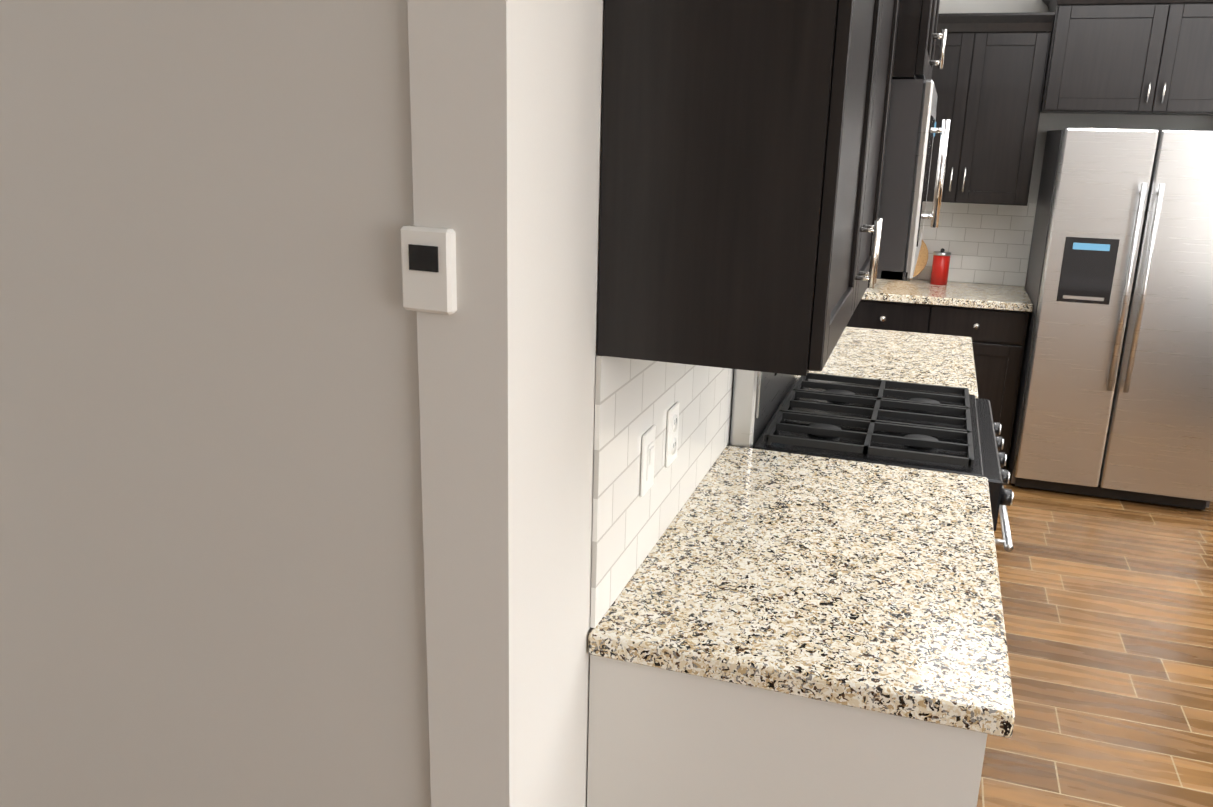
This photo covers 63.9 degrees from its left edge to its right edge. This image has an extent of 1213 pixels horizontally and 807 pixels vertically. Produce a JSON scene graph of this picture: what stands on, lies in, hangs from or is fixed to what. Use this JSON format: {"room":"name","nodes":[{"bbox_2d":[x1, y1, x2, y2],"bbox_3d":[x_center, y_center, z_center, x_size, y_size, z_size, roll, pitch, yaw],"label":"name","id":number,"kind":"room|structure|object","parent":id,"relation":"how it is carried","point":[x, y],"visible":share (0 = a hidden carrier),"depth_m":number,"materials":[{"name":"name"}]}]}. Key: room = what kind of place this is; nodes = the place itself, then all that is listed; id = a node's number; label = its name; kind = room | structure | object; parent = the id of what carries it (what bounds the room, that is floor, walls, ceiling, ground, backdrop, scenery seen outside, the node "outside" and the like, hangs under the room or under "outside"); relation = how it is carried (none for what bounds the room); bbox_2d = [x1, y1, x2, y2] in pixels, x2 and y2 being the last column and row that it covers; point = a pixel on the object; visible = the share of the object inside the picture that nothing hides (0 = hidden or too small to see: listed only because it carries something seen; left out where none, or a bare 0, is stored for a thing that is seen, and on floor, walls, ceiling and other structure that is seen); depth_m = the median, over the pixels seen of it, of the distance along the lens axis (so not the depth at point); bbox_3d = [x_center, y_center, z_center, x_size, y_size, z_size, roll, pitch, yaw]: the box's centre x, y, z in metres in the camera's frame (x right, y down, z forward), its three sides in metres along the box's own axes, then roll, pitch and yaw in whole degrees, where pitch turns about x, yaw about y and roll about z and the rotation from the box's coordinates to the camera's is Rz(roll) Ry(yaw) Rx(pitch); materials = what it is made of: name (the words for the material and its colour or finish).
{"room":"kitchen","nodes":[
{"label":"kitchen","id":0,"kind":"room"},
{"bbox_2d":[0,0,430,806],"bbox_3d":[-1.944,-0.277,2.012,3.821,2.740,0.119,8,17,23],"label":"wall","id":1,"kind":"structure","parent":0,"point":[212,586],"depth_m":1.37,"materials":[{"name":"white paint"}]},
{"bbox_2d":[400,225,456,314],"bbox_3d":[-0.211,-0.158,1.152,0.070,0.100,0.022,8,17,23],"label":"thermostat","id":2,"kind":"object","parent":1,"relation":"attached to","point":[428,260],"visible":0.98,"depth_m":1.14,"materials":[{"name":"white plastic"}]},
{"bbox_2d":[407,0,729,806],"bbox_3d":[0.380,-0.641,3.508,0.620,2.740,4.920,7,17,18],"label":"wall","id":3,"kind":"structure","parent":0,"point":[507,118],"depth_m":1.24,"materials":[{"name":"white paint"}]},
{"bbox_2d":[590,355,733,627],"bbox_3d":[0.438,-0.206,2.807,0.008,0.452,2.830,7,17,18],"label":"backsplash","id":4,"kind":"structure","parent":3,"relation":"attached to","point":[636,400],"depth_m":1.73,"materials":[{"name":"tile"}]},
{"bbox_2d":[640,425,655,496],"bbox_3d":[0.077,0.104,1.759,0.011,0.117,0.072,7,17,18],"label":"light switch","id":5,"kind":"object","parent":4,"relation":"attached to","point":[647,460],"visible":1,"depth_m":1.74,"materials":[{"name":"white plastic"}]},
{"bbox_2d":[665,402,678,467],"bbox_3d":[0.131,0.061,1.915,0.008,0.117,0.072,7,17,18],"label":"outlet","id":6,"kind":"object","parent":4,"relation":"attached to","point":[672,431],"visible":1,"depth_m":1.90,"materials":[{"name":"white plastic"}]},
{"bbox_2d":[597,0,899,375],"bbox_3d":[0.332,-0.615,1.712,0.380,0.922,1.065,7,17,18],"label":"upper cabinet","id":7,"kind":"object","parent":3,"relation":"attached to","point":[743,153],"visible":1,"depth_m":1.34,"materials":[{"name":"black wood"}]},
{"bbox_2d":[892,0,946,80],"bbox_3d":[0.675,-1.143,2.485,0.445,0.629,0.926,7,17,18],"label":"upper cabinet","id":8,"kind":"object","parent":3,"relation":"attached to","point":[918,35],"visible":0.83,"depth_m":2.14,"materials":[{"name":"black wood"}]},
{"bbox_2d":[877,79,950,280],"bbox_3d":[0.671,-0.621,2.629,0.461,0.447,0.800,7,17,18],"label":"microwave","id":9,"kind":"object","parent":8,"relation":"attached to","point":[912,129],"visible":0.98,"depth_m":2.23,"materials":[{"name":"grey metal"}]},
{"bbox_2d":[922,0,1212,286],"bbox_3d":[4.512,-0.853,4.622,6.720,2.740,0.120,7,17,18],"label":"wall","id":10,"kind":"structure","parent":0,"point":[1053,121],"depth_m":5.08,"materials":[{"name":"white paint"}]},
{"bbox_2d":[912,201,1035,285],"bbox_3d":[1.870,-0.919,5.463,0.950,0.452,0.008,7,17,18],"label":"backsplash","id":11,"kind":"structure","parent":10,"relation":"attached to","point":[987,243],"depth_m":5.39,"materials":[{"name":"tile"}]},
{"bbox_2d":[927,12,1054,205],"bbox_3d":[1.855,-1.531,5.096,0.755,0.922,0.380,7,17,18],"label":"upper cabinet","id":12,"kind":"object","parent":10,"relation":"attached to","point":[988,79],"visible":0.81,"depth_m":4.92,"materials":[{"name":"black wood"}]},
{"bbox_2d":[1040,0,1212,115],"bbox_3d":[2.669,-1.708,4.725,1.065,0.572,0.445,7,17,18],"label":"upper cabinet","id":13,"kind":"object","parent":10,"relation":"attached to","point":[1142,57],"visible":1,"depth_m":4.62,"materials":[{"name":"black wood"}]},
{"bbox_2d":[977,464,1212,806],"bbox_3d":[1.466,1.141,2.478,11.550,0.080,11.250,7,17,18],"label":"floor","id":14,"kind":"structure","parent":0,"point":[1107,604],"depth_m":3.34,"materials":[{"name":"brown wood"}]},
{"bbox_2d":[730,369,1013,551],"bbox_3d":[0.778,0.358,2.865,0.716,1.185,0.800,7,17,18],"label":"range","id":15,"kind":"object","parent":14,"relation":"on","point":[950,429],"visible":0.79,"depth_m":2.62,"materials":[{"name":"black metal"}]},
{"bbox_2d":[846,299,1029,469],"bbox_3d":[1.748,-0.161,5.366,0.940,0.875,0.638,7,17,18],"label":"base cabinet","id":16,"kind":"object","parent":14,"relation":"on","point":[998,337],"visible":0.27,"depth_m":4.98,"materials":[{"name":"black wood"}]},
{"bbox_2d":[861,279,1032,311],"bbox_3d":[1.762,-0.602,5.239,0.948,0.040,0.640,7,17,18],"label":"countertop","id":17,"kind":"structure","parent":16,"relation":"on","point":[981,295],"depth_m":5.04,"materials":[{"name":"stone"}]},
{"bbox_2d":[913,240,927,276],"bbox_3d":[1.686,-0.873,5.486,0.260,0.338,0.077,7,17,18],"label":"cutting board","id":18,"kind":"object","parent":17,"relation":"on","point":[922,260],"visible":0.25,"depth_m":5.45,"materials":[{"name":"brown wood"}]},
{"bbox_2d":[930,248,950,284],"bbox_3d":[1.839,-0.756,5.349,0.093,0.197,0.094,7,17,18],"label":"canister","id":19,"kind":"object","parent":17,"relation":"on","point":[940,267],"visible":1,"depth_m":5.32,"materials":[{"name":"red metal"}]},
{"bbox_2d":[1007,127,1212,509],"bbox_3d":[2.585,-0.449,4.835,0.885,1.755,0.872,7,17,18],"label":"fridge","id":20,"kind":"object","parent":14,"relation":"on","point":[1115,396],"visible":0.96,"depth_m":4.51,"materials":[{"name":"grey metal"}]},
{"bbox_3d":[0.435,0.729,2.088,0.638,0.875,1.008,7,17,18],"label":"base cabinet","id":21,"kind":"object","parent":14,"relation":"on","visible":0},
{"bbox_2d":[587,655,986,806],"bbox_3d":[0.255,0.856,1.621,0.609,0.876,0.020,7,17,18],"label":"wall panel","id":22,"kind":"object","parent":21,"relation":"attached to","point":[657,737],"visible":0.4,"depth_m":1.53,"materials":[{"name":"white paint"}]},
{"bbox_2d":[588,445,1014,737],"bbox_3d":[0.441,0.292,1.950,0.640,0.040,1.053,7,17,18],"label":"countertop","id":23,"kind":"structure","parent":21,"relation":"on","point":[868,586],"depth_m":1.72,"materials":[{"name":"stone"}]},
{"bbox_3d":[1.016,0.279,3.739,0.638,0.875,0.950,7,17,18],"label":"base cabinet","id":24,"kind":"object","parent":14,"relation":"on","visible":0},
{"bbox_2d":[796,327,977,397],"bbox_3d":[1.031,-0.165,3.623,0.640,0.040,0.985,7,17,18],"label":"countertop","id":25,"kind":"structure","parent":24,"relation":"on","point":[925,358],"depth_m":3.56,"materials":[{"name":"stone"}]}
]}

